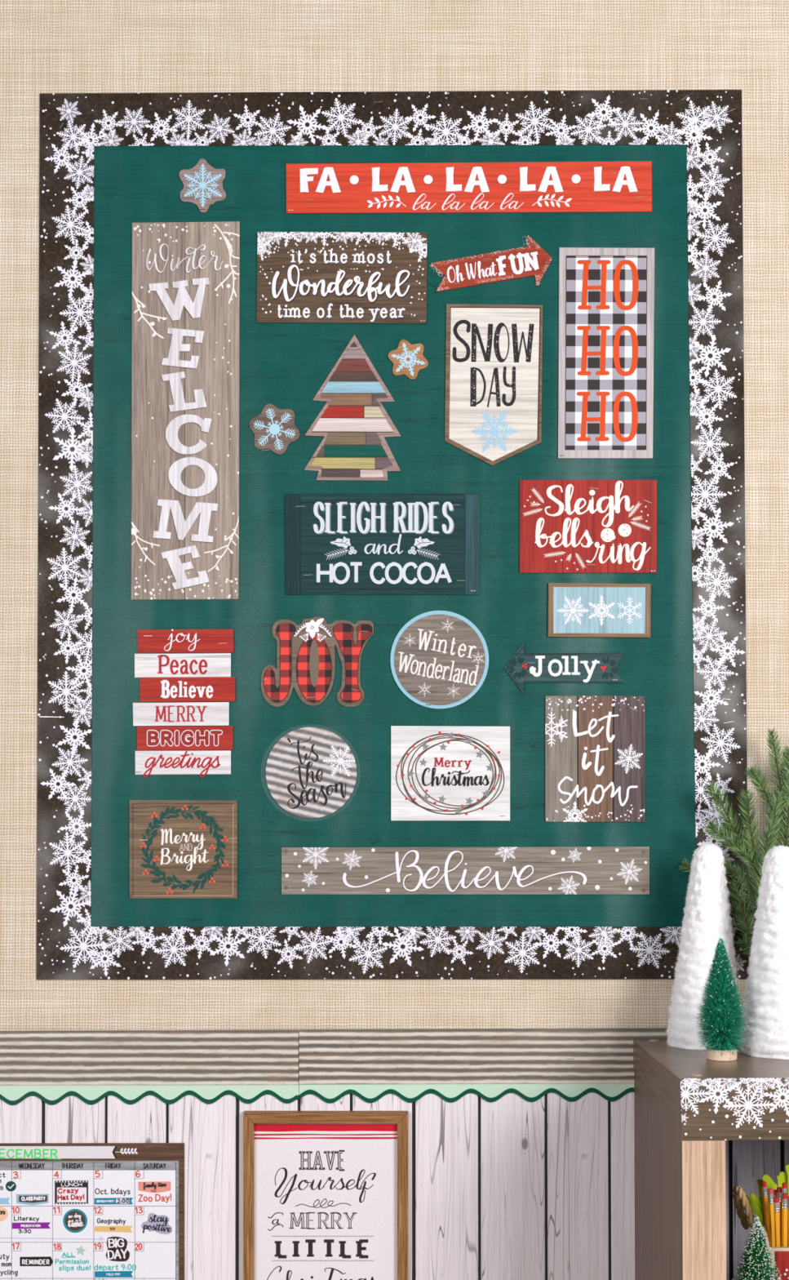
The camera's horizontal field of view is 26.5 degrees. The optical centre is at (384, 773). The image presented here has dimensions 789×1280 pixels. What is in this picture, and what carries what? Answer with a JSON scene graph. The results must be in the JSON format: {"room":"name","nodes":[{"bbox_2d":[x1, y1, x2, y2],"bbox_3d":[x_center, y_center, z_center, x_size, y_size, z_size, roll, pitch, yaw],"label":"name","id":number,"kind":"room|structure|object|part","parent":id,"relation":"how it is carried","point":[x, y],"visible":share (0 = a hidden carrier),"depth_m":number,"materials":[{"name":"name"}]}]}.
{"room":"classroom","nodes":[
{"label":"classroom","id":0,"kind":"room"},
{"bbox_2d":[0,0,788,1279],"bbox_3d":[0.200,0.093,2.445,4.200,2.850,0.106,0,-2,0],"label":"wall","id":1,"kind":"structure","parent":0,"point":[511,1187],"depth_m":2.41,"materials":[{"name":"white wood"}]},
{"bbox_2d":[0,1142,184,1279],"bbox_3d":[-0.500,0.683,2.374,0.435,0.317,0.004,0,-2,0],"label":"wall calendar","id":2,"kind":"object","parent":1,"relation":"attached to","point":[68,1211],"visible":1,"depth_m":2.38,"materials":[{"name":"white paper"}]},
{"bbox_3d":[-0.498,0.603,2.375,0.040,0.010,0.001,0,-2,0],"label":"lettering panel","id":3,"kind":"part","parent":2,"relation":"part of","materials":[{"name":"brown paper"}]},
{"bbox_2d":[115,1147,137,1154],"bbox_3d":[-0.365,0.536,2.377,0.032,0.009,0.001,0,-2,0],"label":"print","id":4,"kind":"object","parent":2,"relation":"attached to","point":[117,1150],"depth_m":2.38},
{"bbox_2d":[0,1029,298,1085],"bbox_3d":[-0.389,0.404,2.381,0.534,0.079,0.004,0,-2,0],"label":"border trim","id":5,"kind":"structure","parent":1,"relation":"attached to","point":[253,1056],"depth_m":2.38,"materials":[{"name":"grey paper"}]},
{"bbox_2d":[0,1084,298,1105],"bbox_3d":[-0.388,0.456,2.381,0.534,0.030,0.002,0,-2,0],"label":"strip","id":6,"kind":"object","parent":1,"relation":"attached to","point":[12,1095],"visible":1,"depth_m":2.38,"materials":[{"name":"green paper"}]},
{"bbox_2d":[243,1111,408,1279],"bbox_3d":[-0.082,0.675,2.369,0.233,0.393,0.014,0,-2,0],"label":"framed print","id":7,"kind":"object","parent":1,"relation":"attached to","point":[326,1193],"visible":1,"depth_m":2.37,"materials":[{"name":"white paper"}]},
{"bbox_3d":[-0.191,0.675,2.369,0.016,0.392,0.014,0,-2,0],"label":"frame rail","id":8,"kind":"part","parent":7,"relation":"part of","materials":[{"name":"brown wood"}]},
{"bbox_3d":[-0.082,0.487,2.374,0.232,0.016,0.014,0,-2,0],"label":"frame rail","id":9,"kind":"part","parent":7,"relation":"part of","materials":[{"name":"brown wood"}]},
{"bbox_3d":[0.027,0.675,2.369,0.016,0.392,0.014,0,-2,0],"label":"frame rail","id":10,"kind":"part","parent":7,"relation":"part of","materials":[{"name":"brown wood"}]},
{"bbox_2d":[36,89,748,979],"bbox_3d":[0.011,-0.349,2.409,1.020,1.286,0.003,0,-2,0],"label":"bulletin board","id":11,"kind":"object","parent":1,"relation":"attached to","point":[283,366],"depth_m":2.41,"materials":[{"name":"green paper"}]},
{"bbox_3d":[-0.459,-0.346,2.409,0.080,1.281,0.002,0,-2,0],"label":"border strip","id":12,"kind":"part","parent":11,"relation":"part of","materials":[{"name":"white paper"}]},
{"bbox_2d":[129,800,237,898],"bbox_3d":[-0.287,0.108,2.395,0.155,0.140,0.003,0,-2,0],"label":"sign","id":13,"kind":"object","parent":11,"relation":"attached to","point":[180,849],"visible":1,"depth_m":2.39,"materials":[{"name":"brown wood"}]},
{"bbox_2d":[133,629,235,777],"bbox_3d":[-0.287,-0.101,2.401,0.147,0.214,0.004,0,-2,0],"label":"word sign","id":14,"kind":"object","parent":11,"relation":"attached to","point":[163,677],"visible":1,"depth_m":2.40,"materials":[{"name":"red paper"}]},
{"bbox_2d":[131,221,239,599],"bbox_3d":[-0.286,-0.524,2.413,0.155,0.549,0.003,0,-2,0],"label":"welcome sign","id":15,"kind":"object","parent":11,"relation":"attached to","point":[186,275],"visible":1,"depth_m":2.41,"materials":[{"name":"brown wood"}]},
{"bbox_2d":[179,158,226,213],"bbox_3d":[-0.262,-0.851,2.422,0.068,0.079,0.003,0,-2,0],"label":"cutout","id":16,"kind":"object","parent":11,"relation":"attached to","point":[202,183],"visible":1,"depth_m":2.42},
{"bbox_2d":[183,163,222,207],"bbox_3d":[-0.262,-0.851,2.421,0.055,0.064,0.001,0,-2,0],"label":"print","id":17,"kind":"object","parent":16,"relation":"attached to","point":[202,183],"depth_m":2.42},
{"bbox_2d":[249,404,300,454],"bbox_3d":[-0.158,-0.496,2.412,0.073,0.073,0.003,0,-2,0],"label":"cutout","id":18,"kind":"object","parent":11,"relation":"attached to","point":[274,428],"visible":1,"depth_m":2.41,"materials":[{"name":"brown paper"}]},
{"bbox_2d":[253,408,295,449],"bbox_3d":[-0.158,-0.496,2.411,0.060,0.061,0.001,0,-2,0],"label":"print","id":19,"kind":"object","parent":18,"relation":"attached to","point":[274,428],"depth_m":2.41},
{"bbox_2d":[266,727,356,817],"bbox_3d":[-0.105,-0.001,2.398,0.143,0.139,0.003,0,-2,0],"label":"round sign","id":20,"kind":"object","parent":11,"relation":"attached to","point":[311,772],"visible":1,"depth_m":2.40,"materials":[{"name":"grey paper"}]},
{"bbox_2d":[323,745,355,776],"bbox_3d":[-0.065,-0.018,2.398,0.047,0.045,0.001,0,-2,0],"label":"print","id":21,"kind":"object","parent":20,"relation":"attached to","point":[338,760],"depth_m":2.40},
{"bbox_2d":[261,617,373,706],"bbox_3d":[-0.096,-0.160,2.402,0.162,0.129,0.004,0,-2,0],"label":"cutout","id":22,"kind":"object","parent":11,"relation":"attached to","point":[306,653],"visible":1,"depth_m":2.40,"materials":[{"name":"red paper"}]},
{"bbox_2d":[293,618,332,641],"bbox_3d":[-0.102,-0.206,2.402,0.056,0.034,0.001,0,-2,0],"label":"print","id":23,"kind":"object","parent":22,"relation":"attached to","point":[310,629],"depth_m":2.40},
{"bbox_2d":[257,231,426,324],"bbox_3d":[-0.061,-0.717,2.418,0.246,0.134,0.003,0,-2,0],"label":"sign","id":24,"kind":"object","parent":11,"relation":"attached to","point":[303,277],"visible":1,"depth_m":2.42,"materials":[{"name":"brown paper"}]},
{"bbox_2d":[257,231,426,262],"bbox_3d":[-0.060,-0.761,2.418,0.245,0.045,0.001,0,-2,0],"label":"print","id":25,"kind":"object","parent":24,"relation":"attached to","point":[273,246],"depth_m":2.42},
{"bbox_2d":[304,334,401,480],"bbox_3d":[-0.045,-0.528,2.413,0.140,0.212,0.003,0,-2,0],"label":"cutout","id":26,"kind":"object","parent":11,"relation":"attached to","point":[354,424],"visible":1,"depth_m":2.41,"materials":[{"name":"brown paper"}]},
{"bbox_2d":[284,493,479,595],"bbox_3d":[-0.002,-0.330,2.408,0.280,0.146,0.003,0,-2,0],"label":"sign","id":27,"kind":"object","parent":11,"relation":"attached to","point":[336,544],"visible":1,"depth_m":2.41,"materials":[{"name":"teal paper"}]},
{"bbox_3d":[0.010,-0.950,2.425,1.018,0.083,0.002,0,-2,0],"label":"border strip","id":28,"kind":"part","parent":11,"relation":"part of","materials":[{"name":"white paper"}]},
{"bbox_3d":[0.012,0.256,2.392,1.017,0.076,0.002,0,-2,0],"label":"border strip","id":29,"kind":"part","parent":11,"relation":"part of","materials":[{"name":"white paper"}]},
{"bbox_2d":[388,339,428,379],"bbox_3d":[0.035,-0.598,2.415,0.058,0.058,0.003,0,-2,0],"label":"cutout","id":30,"kind":"object","parent":11,"relation":"attached to","point":[408,358],"visible":1,"depth_m":2.41},
{"bbox_2d":[390,610,488,708],"bbox_3d":[0.080,-0.164,2.403,0.142,0.141,0.003,0,-2,0],"label":"round sign","id":31,"kind":"object","parent":11,"relation":"attached to","point":[439,659],"visible":1,"depth_m":2.40,"materials":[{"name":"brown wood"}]},
{"bbox_2d":[391,725,510,820],"bbox_3d":[0.096,-0.001,2.398,0.171,0.136,0.003,0,-2,0],"label":"sign","id":32,"kind":"object","parent":11,"relation":"attached to","point":[438,773],"visible":1,"depth_m":2.40,"materials":[{"name":"white paper"}]},
{"bbox_2d":[407,732,493,814],"bbox_3d":[0.095,-0.001,2.397,0.125,0.120,0.001,0,-2,0],"label":"print","id":33,"kind":"object","parent":32,"relation":"attached to","point":[449,773],"depth_m":2.40},
{"bbox_2d":[281,846,649,894],"bbox_3d":[0.117,0.138,2.394,0.526,0.068,0.003,0,-2,0],"label":"sign","id":34,"kind":"object","parent":11,"relation":"attached to","point":[510,870],"visible":1,"depth_m":2.39,"materials":[{"name":"brown wood"}]},
{"bbox_2d":[286,161,652,213],"bbox_3d":[0.123,-0.848,2.422,0.529,0.076,0.003,0,-2,0],"label":"sign","id":35,"kind":"object","parent":11,"relation":"attached to","point":[545,186],"visible":1,"depth_m":2.42,"materials":[{"name":"red paper"}]},
{"bbox_2d":[431,235,552,292],"bbox_3d":[0.155,-0.737,2.419,0.178,0.083,0.003,0,-2,0],"label":"arrow sign","id":36,"kind":"object","parent":11,"relation":"attached to","point":[533,260],"visible":1,"depth_m":2.42,"materials":[{"name":"red paper"}]},
{"bbox_2d":[444,303,542,465],"bbox_3d":[0.158,-0.561,2.414,0.142,0.235,0.004,0,-2,0],"label":"sign","id":37,"kind":"object","parent":11,"relation":"attached to","point":[493,409],"visible":1,"depth_m":2.41,"materials":[{"name":"white paper"}]},
{"bbox_2d":[471,411,517,451],"bbox_3d":[0.159,-0.493,2.410,0.068,0.059,0.001,0,-2,0],"label":"print","id":38,"kind":"object","parent":37,"relation":"attached to","point":[491,431],"depth_m":2.41},
{"bbox_2d":[504,640,625,693],"bbox_3d":[0.259,-0.152,2.403,0.173,0.076,0.003,0,-2,0],"label":"arrow sign","id":39,"kind":"object","parent":11,"relation":"attached to","point":[522,668],"visible":1,"depth_m":2.40,"materials":[{"name":"teal paper"}]},
{"bbox_2d":[519,480,657,573],"bbox_3d":[0.294,-0.356,2.408,0.199,0.134,0.003,0,-2,0],"label":"sign","id":40,"kind":"object","parent":11,"relation":"attached to","point":[566,526],"visible":1,"depth_m":2.41,"materials":[{"name":"red paper"}]},
{"bbox_2d":[545,695,645,822],"bbox_3d":[0.303,-0.021,2.399,0.144,0.181,0.003,0,-2,0],"label":"sign","id":41,"kind":"object","parent":11,"relation":"attached to","point":[595,744],"visible":1,"depth_m":2.40,"materials":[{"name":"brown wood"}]},
{"bbox_2d":[547,582,651,637],"bbox_3d":[0.309,-0.235,2.405,0.148,0.079,0.004,0,-2,0],"label":"sign","id":42,"kind":"object","parent":11,"relation":"attached to","point":[580,610],"visible":1,"depth_m":2.40,"materials":[{"name":"blue paper"}]},
{"bbox_3d":[0.239,-0.235,2.404,0.008,0.077,0.001,0,-2,0],"label":"frame rail","id":43,"kind":"part","parent":42,"relation":"part of","materials":[{"name":"brown wood"}]},
{"bbox_3d":[0.309,-0.199,2.402,0.147,0.006,0.001,0,-2,0],"label":"frame rail","id":44,"kind":"part","parent":42,"relation":"part of","materials":[{"name":"brown wood"}]},
{"bbox_3d":[0.310,-0.271,2.405,0.147,0.006,0.001,0,-2,0],"label":"frame rail","id":45,"kind":"part","parent":42,"relation":"part of","materials":[{"name":"brown wood"}]},
{"bbox_3d":[0.379,-0.234,2.404,0.008,0.077,0.001,0,-2,0],"label":"frame rail","id":46,"kind":"part","parent":42,"relation":"part of","materials":[{"name":"brown wood"}]},
{"bbox_2d":[558,247,654,458],"bbox_3d":[0.321,-0.607,2.415,0.140,0.306,0.004,0,-2,0],"label":"sign","id":47,"kind":"object","parent":11,"relation":"attached to","point":[606,295],"visible":1,"depth_m":2.41,"materials":[{"name":"white paper"}]},
{"bbox_3d":[0.320,-0.607,2.416,0.119,0.282,0.003,0,-2,0],"label":"check panel","id":48,"kind":"part","parent":47,"relation":"part of","materials":[{"name":"paper"}]},
{"bbox_3d":[0.480,-0.349,2.409,0.083,1.286,0.002,0,-2,0],"label":"border strip","id":49,"kind":"part","parent":11,"relation":"part of","materials":[{"name":"white paper"}]},
{"bbox_2d":[299,1083,634,1103],"bbox_3d":[0.156,0.454,2.381,0.553,0.029,0.002,0,-2,0],"label":"strip","id":50,"kind":"object","parent":1,"relation":"attached to","point":[328,1093],"visible":0.85,"depth_m":2.38,"materials":[{"name":"green paper"}]},
{"bbox_2d":[299,1027,668,1084],"bbox_3d":[0.158,0.402,2.381,0.558,0.080,0.004,0,-2,0],"label":"border trim","id":51,"kind":"structure","parent":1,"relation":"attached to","point":[589,1055],"depth_m":2.38,"materials":[{"name":"paper"}]},
{"bbox_3d":[0.200,1.493,0.609,4.200,0.050,3.700,0,-2,0],"label":"floor","id":52,"kind":"structure","parent":0,"visible":0},
{"bbox_2d":[633,1039,788,1279],"bbox_3d":[0.754,0.939,2.175,0.800,1.143,0.382,0,-2,0],"label":"bookcase","id":53,"kind":"object","parent":52,"relation":"on","point":[688,1226],"depth_m":2.06,"materials":[{"name":"laminate"}]},
{"bbox_3d":[0.382,0.963,2.176,0.052,1.096,0.377,0,-2,0],"label":"panel","id":54,"kind":"part","parent":53,"relation":"part of","materials":[{"name":"laminate"}]},
{"bbox_2d":[666,843,742,1050],"bbox_3d":[0.444,0.236,2.312,0.110,0.285,0.113,0,-2,0],"label":"cone tree","id":55,"kind":"object","parent":53,"relation":"on","point":[707,918],"visible":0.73,"depth_m":2.29,"materials":[{"name":"white fabric"}]},
{"bbox_2d":[694,937,748,1061],"bbox_3d":[0.440,0.293,2.181,0.071,0.159,0.071,0,-2,0],"label":"tree","id":56,"kind":"object","parent":53,"relation":"on","point":[722,1011],"visible":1,"depth_m":2.17,"materials":[{"name":"green plastic"}]},
{"bbox_2d":[679,726,788,956],"bbox_3d":[0.513,0.154,2.348,0.190,0.443,0.091,0,-2,0],"label":"pine branch","id":57,"kind":"object","parent":53,"relation":"on","point":[771,840],"visible":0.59,"depth_m":2.34,"materials":[{"name":"green plant"}]},
{"bbox_3d":[0.456,0.400,1.999,0.203,0.075,0.001,0,-2,0],"label":"border strip","id":58,"kind":"part","parent":53,"relation":"part of","materials":[{"name":"white paper"}]},
{"bbox_3d":[0.754,0.969,2.362,0.700,1.096,0.005,0,-2,0],"label":"panel","id":59,"kind":"part","parent":53,"relation":"part of","materials":[{"name":"wood"}]},
{"bbox_2d":[732,1214,782,1279],"bbox_3d":[0.458,0.650,2.056,0.110,0.215,0.112,-1,-2,36],"label":"tree","id":60,"kind":"object","parent":53,"relation":"on","point":[757,1264],"visible":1,"depth_m":2.05,"materials":[{"name":"green plastic"}]},
{"bbox_2d":[733,1185,788,1279],"bbox_3d":[0.538,0.639,2.132,0.175,0.220,0.102,0,-2,0],"label":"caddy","id":61,"kind":"object","parent":53,"relation":"on","point":[780,1254],"visible":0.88,"depth_m":2.13,"materials":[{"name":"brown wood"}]},
{"bbox_3d":[0.466,0.562,2.158,0.030,0.064,0.054,0,-2,0],"label":"rope handle","id":62,"kind":"part","parent":61,"relation":"part of","materials":[{"name":"brown fabric"}]},
{"bbox_2d":[745,1193,763,1222],"bbox_3d":[0.475,0.575,2.148,0.026,0.075,0.002,0,-2,0],"label":"felt leaf","id":63,"kind":"object","parent":61,"relation":"in","point":[756,1209],"visible":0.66,"depth_m":2.15,"materials":[{"name":"green"}]},
{"bbox_2d":[749,1193,764,1225],"bbox_3d":[0.482,0.577,2.152,0.023,0.076,0.002,0,-2,0],"label":"felt leaf","id":64,"kind":"object","parent":61,"relation":"in","point":[753,1196],"visible":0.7,"depth_m":2.15,"materials":[{"name":"green"}]},
{"bbox_2d":[757,1178,763,1204],"bbox_3d":[0.487,0.571,2.157,0.011,0.097,0.002,0,-2,0],"label":"felt leaf","id":65,"kind":"object","parent":61,"relation":"in","point":[759,1181],"visible":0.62,"depth_m":2.16,"materials":[{"name":"green"}]},
{"bbox_2d":[761,1181,770,1246],"bbox_3d":[0.489,0.612,2.122,0.022,0.190,0.008,0,-2,0],"label":"pencil","id":66,"kind":"object","parent":61,"relation":"in","point":[764,1186],"visible":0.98,"depth_m":2.12,"materials":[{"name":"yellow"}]},
{"bbox_2d":[762,1173,777,1190],"bbox_3d":[0.494,0.564,2.144,0.019,0.100,0.002,0,-2,0],"label":"felt leaf","id":67,"kind":"object","parent":61,"relation":"in","point":[771,1184],"visible":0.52,"depth_m":2.14,"materials":[{"name":"green"}]},
{"bbox_2d":[768,1188,775,1246],"bbox_3d":[0.489,0.616,2.101,0.014,0.190,0.008,0,-2,0],"label":"pencil","id":68,"kind":"object","parent":61,"relation":"in","point":[771,1191],"visible":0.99,"depth_m":2.10,"materials":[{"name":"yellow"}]},
{"bbox_2d":[773,1189,777,1197],"bbox_3d":[0.496,0.625,2.128,0.008,0.190,0.008,2,-2,0],"label":"pencil","id":69,"kind":"object","parent":61,"relation":"in","point":[775,1190],"visible":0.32,"depth_m":2.13,"materials":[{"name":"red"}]},
{"bbox_2d":[773,1196,780,1246],"bbox_3d":[0.494,0.626,2.098,0.008,0.190,0.008,-1,-2,0],"label":"pencil","id":70,"kind":"object","parent":61,"relation":"in","point":[776,1200],"visible":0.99,"depth_m":2.10,"materials":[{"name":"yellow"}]},
{"bbox_2d":[776,1186,782,1246],"bbox_3d":[0.502,0.620,2.122,0.008,0.190,0.008,0,-2,0],"label":"pencil","id":71,"kind":"object","parent":61,"relation":"in","point":[779,1193],"visible":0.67,"depth_m":2.12,"materials":[{"name":"orange"}]},
{"bbox_2d":[776,1171,787,1187],"bbox_3d":[0.511,0.563,2.146,0.016,0.106,0.002,0,-2,0],"label":"felt leaf","id":72,"kind":"object","parent":61,"relation":"in","point":[782,1178],"visible":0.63,"depth_m":2.15,"materials":[{"name":"green"}]},
{"bbox_2d":[782,1182,787,1198],"bbox_3d":[0.506,0.613,2.116,0.008,0.190,0.008,1,-2,0],"label":"pencil","id":73,"kind":"object","parent":61,"relation":"in","point":[784,1185],"visible":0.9,"depth_m":2.12,"materials":[{"name":"red"}]},
{"bbox_2d":[782,1193,788,1246],"bbox_3d":[0.502,0.622,2.099,0.008,0.190,0.008,1,-1,0],"label":"pencil","id":74,"kind":"object","parent":61,"relation":"in","point":[784,1200],"visible":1,"depth_m":2.10,"materials":[{"name":"orange"}]},
{"bbox_2d":[785,1164,788,1195],"bbox_3d":[0.520,0.553,2.142,0.012,0.106,0.002,0,-2,0],"label":"felt leaf","id":75,"kind":"object","parent":61,"relation":"in","point":[787,1166],"visible":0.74,"depth_m":2.14,"materials":[{"name":"green"}]},
{"bbox_2d":[787,1195,788,1246],"bbox_3d":[0.512,0.629,2.111,0.008,0.190,0.008,0,-2,0],"label":"pencil","id":76,"kind":"object","parent":61,"relation":"in","point":[788,1196],"visible":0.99,"depth_m":2.11,"materials":[{"name":"orange"}]},
{"bbox_2d":[739,845,788,1059],"bbox_3d":[0.536,0.235,2.233,0.131,0.283,0.132,1,-2,-38],"label":"cone tree","id":77,"kind":"object","parent":53,"relation":"on","point":[766,992],"visible":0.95,"depth_m":2.20,"materials":[{"name":"white fabric"}]}
]}

